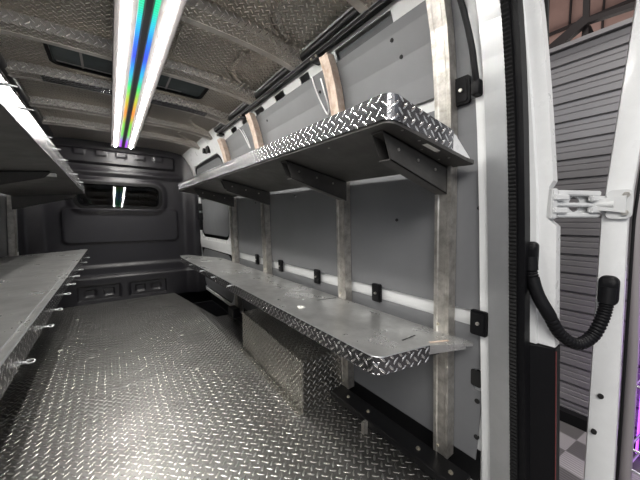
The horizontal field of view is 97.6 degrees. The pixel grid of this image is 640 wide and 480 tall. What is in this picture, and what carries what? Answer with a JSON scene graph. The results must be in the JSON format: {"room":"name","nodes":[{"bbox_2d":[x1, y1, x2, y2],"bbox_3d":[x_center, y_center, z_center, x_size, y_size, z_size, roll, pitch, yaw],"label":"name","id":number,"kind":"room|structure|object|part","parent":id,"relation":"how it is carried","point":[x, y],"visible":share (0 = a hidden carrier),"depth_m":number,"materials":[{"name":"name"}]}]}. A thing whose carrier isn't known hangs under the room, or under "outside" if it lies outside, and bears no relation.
{"room":"vehicle interior","nodes":[
{"label":"vehicle interior","id":0,"kind":"room"},
{"bbox_2d":[0,193,18,257],"bbox_3d":[-1.961,-0.043,1.442,0.236,1.920,4.140,-3,5,-37],"label":"wall","id":1,"kind":"structure","parent":0,"point":[3,197],"depth_m":2.57,"materials":[{"name":"metal"}]},
{"bbox_2d":[7,195,16,256],"bbox_3d":[-2.905,-0.102,2.696,0.205,1.780,0.070,-3,5,-37],"label":"wall post","id":2,"kind":"object","parent":1,"relation":"attached to","point":[11,214],"visible":0.21,"depth_m":2.65,"materials":[{"name":"silver metal"}]},
{"bbox_2d":[0,74,84,209],"bbox_3d":[-1.666,-0.330,1.451,0.558,0.257,3.513,-3,5,-37],"label":"wall shelf","id":3,"kind":"object","parent":2,"relation":"attached to","point":[33,172],"visible":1,"depth_m":1.36,"materials":[{"name":"metal"}]},
{"bbox_2d":[0,249,89,399],"bbox_3d":[-1.654,0.281,1.460,0.579,0.157,3.443,-3,5,-37],"label":"wall shelf","id":4,"kind":"object","parent":1,"relation":"attached to","point":[32,286],"visible":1,"depth_m":1.16,"materials":[{"name":"metal"}]},
{"bbox_2d":[17,137,205,308],"bbox_3d":[-2.457,-0.214,3.486,1.891,1.970,0.185,-3,5,-37],"label":"wall","id":5,"kind":"structure","parent":0,"point":[133,253],"depth_m":3.51,"materials":[{"name":"plastic"}]},
{"bbox_2d":[73,180,161,209],"bbox_3d":[-2.499,-0.546,3.511,0.906,0.332,0.096,-3,5,-37],"label":"window","id":6,"kind":"structure","parent":5,"relation":"in","point":[98,194],"depth_m":3.49,"materials":[{"name":"black glass"}]},
{"bbox_2d":[0,0,351,156],"bbox_3d":[-1.312,-1.059,1.895,1.700,0.108,4.180,-3,5,-37],"label":"ceiling","id":7,"kind":"structure","parent":0,"point":[299,22],"depth_m":1.54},
{"bbox_2d":[0,52,53,136],"bbox_3d":[-1.721,-0.992,1.436,0.079,0.098,3.830,-3,5,-37],"label":"rail","id":8,"kind":"object","parent":7,"relation":"attached to","point":[20,92],"visible":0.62,"depth_m":1.98,"materials":[{"name":"black metal"}]},
{"bbox_2d":[43,43,208,98],"bbox_3d":[-1.171,-1.060,1.791,0.840,0.024,0.285,-3,5,-37],"label":"window","id":9,"kind":"structure","parent":7,"relation":"attached to","point":[60,56],"depth_m":1.72,"materials":[{"name":"black glass"}]},
{"bbox_2d":[111,0,186,148],"bbox_3d":[-1.265,-1.022,1.902,0.240,0.018,3.770,-3,5,-37],"label":"recessed light","id":10,"kind":"object","parent":7,"relation":"in","point":[144,31],"visible":1,"depth_m":1.51,"materials":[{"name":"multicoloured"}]},
{"bbox_2d":[114,0,131,146],"bbox_3d":[-1.324,-1.014,1.858,0.028,0.009,3.760,-3,5,-37],"label":"diffuser","id":11,"kind":"object","parent":10,"relation":"attached to","point":[123,36],"depth_m":1.56,"materials":[{"name":"white plastic"}]},
{"bbox_2d":[129,0,177,148],"bbox_3d":[-1.204,-1.020,1.948,0.028,0.009,3.760,-3,5,-37],"label":"diffuser","id":12,"kind":"object","parent":10,"relation":"attached to","point":[169,14],"depth_m":1.57,"materials":[{"name":"white plastic"}]},
{"bbox_3d":[-1.575,-1.136,2.914,0.425,0.030,0.370,-3,5,-37],"label":"corner plate","id":13,"kind":"part","parent":7,"relation":"part of","materials":[{"name":"grey metal"}]},
{"bbox_3d":[-1.254,-1.106,2.487,0.425,0.030,0.440,-3,5,-37],"label":"corner plate","id":14,"kind":"part","parent":7,"relation":"part of","materials":[{"name":"grey metal"}]},
{"bbox_3d":[-0.570,-1.041,1.577,0.425,0.030,0.440,-3,5,-37],"label":"corner plate","id":15,"kind":"part","parent":7,"relation":"part of","materials":[{"name":"grey metal"}]},
{"bbox_3d":[-0.222,-1.008,1.115,0.425,0.030,0.420,-3,5,-37],"label":"corner plate","id":16,"kind":"part","parent":7,"relation":"part of","materials":[{"name":"grey metal"}]},
{"bbox_2d":[0,293,470,479],"bbox_3d":[-1.267,0.875,1.986,1.875,0.031,4.070,-3,5,-37],"label":"floor","id":17,"kind":"structure","parent":0,"point":[124,397],"depth_m":1.45,"materials":[{"name":"metal"}]},
{"bbox_2d":[239,308,341,416],"bbox_3d":[-0.268,0.725,1.868,0.295,0.288,0.920,-3,5,-37],"label":"box","id":18,"kind":"object","parent":17,"relation":"on","point":[304,372],"visible":0.9,"depth_m":1.59,"materials":[{"name":"silver metal"}]},
{"bbox_2d":[228,305,470,479],"bbox_3d":[-0.203,0.789,1.934,0.122,0.150,2.360,-3,5,-37],"label":"rail","id":19,"kind":"object","parent":17,"relation":"on","point":[433,464],"visible":0.93,"depth_m":1.23,"materials":[{"name":"black metal"}]},
{"bbox_3d":[0.434,0.908,1.118,0.045,0.030,0.060,-3,5,-37],"label":"leg","id":20,"kind":"part","parent":19,"relation":"part of","materials":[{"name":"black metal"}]},
{"bbox_2d":[197,0,548,479],"bbox_3d":[-0.589,-0.043,2.499,0.341,2.130,4.100,-3,5,-37],"label":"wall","id":21,"kind":"structure","parent":0,"point":[398,8],"depth_m":1.30,"materials":[{"name":"paint"}]},
{"bbox_2d":[5,59,229,124],"bbox_3d":[-1.408,-1.032,2.013,1.605,0.117,0.135,-3,5,-37],"label":"ceiling beam","id":22,"kind":"structure","parent":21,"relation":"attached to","point":[16,69],"depth_m":1.86,"materials":[{"name":"grey metal"}]},
{"bbox_2d":[28,95,212,139],"bbox_3d":[-1.756,-1.065,2.476,1.605,0.117,0.110,-3,5,-37],"label":"ceiling beam","id":23,"kind":"structure","parent":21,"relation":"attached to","point":[35,101],"depth_m":2.34,"materials":[{"name":"grey metal"}]},
{"bbox_2d":[41,115,199,149],"bbox_3d":[-2.056,-1.093,2.875,1.605,0.117,0.110,-3,5,-37],"label":"ceiling beam","id":24,"kind":"structure","parent":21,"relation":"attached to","point":[48,120],"depth_m":2.74,"materials":[{"name":"grey metal"}]},
{"bbox_2d":[0,7,256,104],"bbox_3d":[-1.078,-1.000,1.574,1.605,0.117,0.135,-3,5,-37],"label":"ceiling beam","id":25,"kind":"structure","parent":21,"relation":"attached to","point":[13,23],"depth_m":1.44,"materials":[{"name":"grey metal"}]},
{"bbox_2d":[177,288,227,316],"bbox_3d":[-1.428,0.891,3.526,0.540,0.220,1.440,-3,5,-37],"label":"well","id":26,"kind":"structure","parent":21,"relation":"attached to","point":[202,299],"depth_m":4.07,"materials":[{"name":"black plastic"}]},
{"bbox_2d":[182,128,240,312],"bbox_3d":[-1.383,-0.197,3.463,0.249,1.900,1.470,-3,5,-37],"label":"door","id":27,"kind":"structure","parent":21,"relation":"in","point":[214,218],"depth_m":3.45,"materials":[{"name":"white paint"}]},
{"bbox_3d":[-1.354,0.051,3.559,0.013,0.080,1.300,-3,5,-37],"label":"rail","id":28,"kind":"part","parent":27,"relation":"part of","materials":[{"name":"paint"}]},
{"bbox_2d":[217,138,242,310],"bbox_3d":[-0.905,-0.121,2.820,0.194,1.720,0.080,-3,5,-37],"label":"wall post","id":29,"kind":"object","parent":21,"relation":"attached to","point":[223,146],"visible":0.5,"depth_m":2.82,"materials":[{"name":"silver wood"}]},
{"bbox_2d":[181,0,301,70],"bbox_3d":[-0.724,-0.967,1.103,1.605,0.117,0.135,-3,5,-37],"label":"ceiling beam","id":30,"kind":"structure","parent":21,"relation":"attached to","point":[207,15],"depth_m":1.33,"materials":[{"name":"grey metal"}]},
{"bbox_2d":[255,254,258,263],"bbox_3d":[-0.562,0.171,2.485,0.023,0.088,0.055,-3,5,-37],"label":"plate","id":31,"kind":"object","parent":21,"relation":"attached to","point":[256,255],"visible":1,"depth_m":2.47,"materials":[{"name":"black plastic"}]},
{"bbox_2d":[245,112,271,274],"bbox_3d":[-0.470,-0.089,2.234,0.203,1.740,0.070,-3,5,-37],"label":"wall post","id":32,"kind":"object","parent":21,"relation":"attached to","point":[251,118],"visible":0.41,"depth_m":2.23,"materials":[{"name":"beige wood"}]},
{"bbox_2d":[178,93,473,206],"bbox_3d":[-0.502,-0.380,1.972,0.396,0.296,2.888,-3,5,-37],"label":"wall shelf","id":33,"kind":"object","parent":32,"relation":"attached to","point":[385,134],"visible":1,"depth_m":1.01,"materials":[{"name":"metal"}]},
{"bbox_2d":[180,255,472,374],"bbox_3d":[-0.580,0.314,2.131,0.428,0.115,3.180,-3,5,-37],"label":"wall shelf","id":34,"kind":"object","parent":32,"relation":"attached to","point":[377,342],"depth_m":1.17,"materials":[{"name":"metal"}]},
{"bbox_3d":[0.418,0.356,0.983,0.085,0.006,0.013,-1,4,-19],"label":"tape strip","id":35,"kind":"part","parent":34,"relation":"part of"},
{"bbox_2d":[278,260,282,271],"bbox_3d":[-0.304,0.198,2.142,0.023,0.088,0.055,-3,5,-37],"label":"plate","id":36,"kind":"object","parent":21,"relation":"attached to","point":[280,262],"visible":1,"depth_m":2.13,"materials":[{"name":"black plastic"}]},
{"bbox_2d":[214,0,393,136],"bbox_3d":[-0.245,-0.978,1.732,0.068,0.087,2.530,-3,5,-37],"label":"rail","id":37,"kind":"object","parent":21,"relation":"attached to","point":[352,20],"visible":0.91,"depth_m":1.42,"materials":[{"name":"black metal"}]},
{"bbox_2d":[231,11,390,132],"bbox_3d":[-0.620,-1.061,2.365,0.130,0.180,4.080,-3,5,-37],"label":"trim","id":38,"kind":"structure","parent":21,"relation":"attached to","point":[305,77],"depth_m":1.41,"materials":[{"name":"paint"}]},
{"bbox_2d":[314,269,320,283],"bbox_3d":[-0.021,0.231,1.767,0.023,0.088,0.055,-3,5,-37],"label":"plate","id":39,"kind":"object","parent":21,"relation":"attached to","point":[317,280],"visible":1,"depth_m":1.76,"materials":[{"name":"black plastic"}]},
{"bbox_2d":[319,52,353,388],"bbox_3d":[0.094,-0.037,1.484,0.203,1.737,0.062,-3,5,-37],"label":"wall post","id":40,"kind":"object","parent":21,"relation":"attached to","point":[327,61],"visible":0.61,"depth_m":1.49,"materials":[{"name":"silver metal"}]},
{"bbox_2d":[225,0,472,159],"bbox_3d":[-0.200,-0.755,1.823,0.088,0.323,2.285,-3,5,-37],"label":"panel","id":41,"kind":"object","parent":21,"relation":"attached to","point":[398,59],"visible":0.7,"depth_m":1.22,"materials":[{"name":"grey metal"}]},
{"bbox_2d":[238,127,250,147],"bbox_3d":[-0.640,-0.862,2.345,0.126,0.190,0.028,2,4,22],"label":"cable loop","id":42,"kind":"object","parent":41,"relation":"hanging from","point":[238,127],"visible":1,"depth_m":2.33,"materials":[{"name":"white paint"}]},
{"bbox_2d":[311,77,328,114],"bbox_3d":[-0.001,-0.786,1.516,0.107,0.211,0.049,1,4,13],"label":"cable loop","id":43,"kind":"object","parent":41,"relation":"hanging from","point":[311,77],"visible":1,"depth_m":1.53,"materials":[{"name":"white paint"}]},
{"bbox_2d":[236,97,479,309],"bbox_3d":[-0.135,-0.183,1.883,0.038,0.753,2.332,-3,5,-37],"label":"panel","id":44,"kind":"object","parent":21,"relation":"attached to","point":[392,218],"visible":0.7,"depth_m":1.32,"materials":[{"name":"grey metal"}]},
{"bbox_2d":[240,258,480,459],"bbox_3d":[-0.106,0.507,1.948,0.028,0.520,2.342,-3,5,-37],"label":"panel","id":45,"kind":"object","parent":21,"relation":"attached to","point":[409,390],"visible":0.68,"depth_m":1.21,"materials":[{"name":"grey metal"}]},
{"bbox_2d":[346,0,377,13],"bbox_3d":[-0.388,-0.935,0.657,1.605,0.117,0.135,-3,5,-37],"label":"trim","id":46,"kind":"structure","parent":21,"relation":"attached to","point":[360,6],"depth_m":1.11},
{"bbox_2d":[372,283,381,302],"bbox_3d":[0.276,0.259,1.372,0.023,0.088,0.055,-3,5,-37],"label":"plate","id":47,"kind":"object","parent":21,"relation":"attached to","point":[376,288],"visible":1,"depth_m":1.36,"materials":[{"name":"black plastic"}]},
{"bbox_2d":[426,0,457,458],"bbox_3d":[0.423,-0.034,1.015,0.238,1.797,0.060,-3,5,-37],"label":"wall post","id":48,"kind":"object","parent":21,"relation":"attached to","point":[440,17],"visible":0.78,"depth_m":1.03,"materials":[{"name":"silver metal"}]},
{"bbox_2d":[455,74,470,106],"bbox_3d":[0.491,-0.515,0.969,0.026,0.088,0.055,-3,5,-37],"label":"plate","id":49,"kind":"object","parent":21,"relation":"attached to","point":[462,84],"visible":0.99,"depth_m":0.96,"materials":[{"name":"black plastic"}]},
{"bbox_2d":[457,0,482,97],"bbox_3d":[0.474,-0.649,0.891,0.143,0.359,0.036,-1,4,-19],"label":"handle","id":50,"kind":"object","parent":21,"relation":"attached to","point":[476,83],"visible":0.98,"depth_m":0.89,"materials":[{"name":"black plastic"}]},
{"bbox_2d":[467,0,489,479],"bbox_3d":[0.521,0.018,0.946,0.257,1.890,0.070,-1,4,-17],"label":"trim","id":51,"kind":"structure","parent":21,"relation":"attached to","point":[472,4],"depth_m":0.95,"materials":[{"name":"paint"}]},
{"bbox_2d":[470,309,487,337],"bbox_3d":[0.551,0.289,0.974,0.023,0.088,0.055,-3,5,-37],"label":"plate","id":52,"kind":"object","parent":21,"relation":"attached to","point":[478,319],"visible":1,"depth_m":0.97,"materials":[{"name":"black plastic"}]},
{"bbox_2d":[476,0,509,479],"bbox_3d":[0.543,0.021,0.903,0.282,1.890,0.103,-1,4,-17],"label":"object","id":53,"kind":"structure","parent":21,"relation":"attached to","point":[489,11],"depth_m":0.90,"materials":[{"name":"white metal"}]},
{"bbox_2d":[500,0,518,479],"bbox_3d":[0.570,0.026,0.871,0.265,1.884,0.065,-1,4,-16],"label":"trim","id":54,"kind":"structure","parent":21,"relation":"attached to","point":[505,7],"depth_m":0.86,"materials":[{"name":"black rubber"}]},
{"bbox_2d":[510,0,529,479],"bbox_3d":[0.584,0.024,0.857,0.258,1.890,0.059,-1,4,-17],"label":"door seal","id":55,"kind":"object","parent":21,"relation":"attached to","point":[517,11],"depth_m":0.86,"materials":[{"name":"black plastic"}]},
{"bbox_2d":[523,0,559,347],"bbox_3d":[0.600,-0.312,0.861,0.276,1.300,0.211,-3,5,-37],"label":"trim","id":56,"kind":"structure","parent":21,"relation":"attached to","point":[544,231],"depth_m":0.87,"materials":[{"name":"white paint"}]},
{"bbox_2d":[530,342,559,479],"bbox_3d":[0.726,0.809,0.970,0.118,0.947,0.170,-3,5,-37],"label":"trim","id":57,"kind":"structure","parent":21,"relation":"attached to","point":[542,357],"depth_m":0.91,"materials":[{"name":"black plastic"}]},
{"bbox_2d":[555,352,556,479],"bbox_3d":[0.761,0.792,0.907,0.051,0.890,0.005,0,4,0],"label":"trim","id":58,"kind":"structure","parent":21,"relation":"attached to","point":[556,352],"depth_m":0.89,"materials":[{"name":"red"}]},
{"bbox_2d":[527,241,619,349],"bbox_3d":[0.784,0.172,0.868,0.293,0.333,0.083,0,4,0],"label":"conduit","id":59,"kind":"object","parent":21,"relation":"attached to","point":[608,294],"visible":0.97,"depth_m":0.86,"materials":[{"name":"black plastic"}]},
{"bbox_2d":[546,0,639,479],"bbox_3d":[1.115,0.119,1.139,0.979,2.100,0.276,-4,6,-43],"label":"door","id":60,"kind":"structure","parent":21,"relation":"in","point":[602,447],"depth_m":0.87,"materials":[{"name":"white paint"}]},
{"bbox_3d":[0.802,-0.114,0.893,0.163,0.064,0.004,-1,4,-11],"label":"plate","id":61,"kind":"part","parent":60,"relation":"part of","materials":[{"name":"paint"}]},
{"bbox_3d":[0.822,-0.111,0.884,0.204,0.012,0.014,-1,4,-11],"label":"link rod","id":62,"kind":"part","parent":60,"relation":"part of","materials":[{"name":"paint"}]},
{"bbox_3d":[0.810,-0.079,0.888,0.170,0.014,0.022,-1,4,-11],"label":"arm","id":63,"kind":"part","parent":60,"relation":"part of","materials":[{"name":"paint"}]},
{"bbox_3d":[0.810,-0.147,0.883,0.170,0.016,0.022,-1,4,-11],"label":"arm","id":64,"kind":"part","parent":60,"relation":"part of","materials":[{"name":"paint"}]},
{"bbox_3d":[0.823,-0.113,0.879,0.235,0.092,0.082,0,4,5],"label":"door hinge","id":65,"kind":"part","parent":60,"relation":"part of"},
{"bbox_3d":[0.916,-0.109,0.856,0.012,0.088,0.056,-3,5,-37],"label":"door plate","id":66,"kind":"part","parent":60,"relation":"part of","materials":[{"name":"paint"}]},
{"bbox_2d":[549,0,635,44],"bbox_3d":[4.680,-1.805,4.643,0.200,6.260,16.000,-3,5,-37],"label":"wall","id":67,"kind":"structure","parent":0,"point":[563,14],"depth_m":4.84,"materials":[{"name":"brown"}]},
{"bbox_2d":[550,25,639,436],"bbox_3d":[1.820,-0.034,2.619,0.110,3.014,9.000,-3,5,-37],"label":"roller shutter","id":68,"kind":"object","parent":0,"point":[587,77],"depth_m":2.20,"materials":[{"name":"grey metal"}]},
{"bbox_2d":[549,17,632,55],"bbox_3d":[1.810,-1.559,2.503,0.155,0.031,9.000,-3,5,-37],"label":"trim","id":69,"kind":"structure","parent":68,"relation":"on","point":[628,22],"depth_m":2.09,"materials":[{"name":"white metal"}]},
{"bbox_2d":[560,406,639,455],"bbox_3d":[1.747,1.423,2.669,0.068,0.100,9.000,-3,5,-37],"label":"baseboard","id":70,"kind":"structure","parent":68,"relation":"attached to","point":[570,417],"depth_m":2.24,"materials":[{"name":"black rubber"}]},
{"bbox_3d":[-0.600,1.624,0.918,18.000,0.050,20.000,-3,5,-37],"label":"ground","id":71,"kind":"structure","parent":0,"visible":0},
{"bbox_2d":[559,421,639,479],"bbox_3d":[1.650,1.530,1.788,1.150,0.011,2.500,-3,5,-37],"label":"floor tiles","id":72,"kind":"structure","parent":71,"relation":"on","point":[572,439],"depth_m":1.97,"materials":[{"name":"grey tile"}]},
{"bbox_2d":[619,161,639,479],"bbox_3d":[2.197,0.345,1.476,0.349,2.399,0.782,-3,5,-37],"label":"wire rack","id":73,"kind":"object","parent":72,"relation":"on","point":[627,459],"visible":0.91,"depth_m":1.69,"materials":[{"name":"metal"}]},
{"bbox_2d":[631,450,639,475],"bbox_3d":[2.092,1.463,1.490,0.294,0.086,0.760,-1,4,-10],"label":"wire shelf","id":74,"kind":"object","parent":73,"relation":"attached to","point":[632,470],"depth_m":1.72,"materials":[{"name":"silver metal"}]},
{"bbox_2d":[633,433,639,454],"bbox_3d":[2.092,1.333,1.480,0.294,0.086,0.760,-1,4,-10],"label":"wire shelf","id":75,"kind":"object","parent":73,"relation":"attached to","point":[638,436],"depth_m":1.78,"materials":[{"name":"silver metal"}]},
{"bbox_2d":[635,401,639,453],"bbox_3d":[2.479,0.891,1.555,0.028,1.240,0.905,-3,5,-37],"label":"board","id":76,"kind":"object","parent":72,"relation":"on","point":[638,425],"visible":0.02,"depth_m":1.94,"materials":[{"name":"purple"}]},
{"bbox_3d":[0.200,-4.289,1.097,16.000,0.800,16.000,-3,5,-37],"label":"ceiling","id":77,"kind":"structure","parent":0,"visible":0},
{"bbox_2d":[549,0,634,48],"bbox_3d":[3.110,-2.941,2.575,0.310,2.901,1.717,-3,5,-37],"label":"roof truss","id":78,"kind":"object","parent":77,"relation":"attached to","point":[583,24],"visible":0.41,"depth_m":2.97,"materials":[{"name":"black"}]}
]}

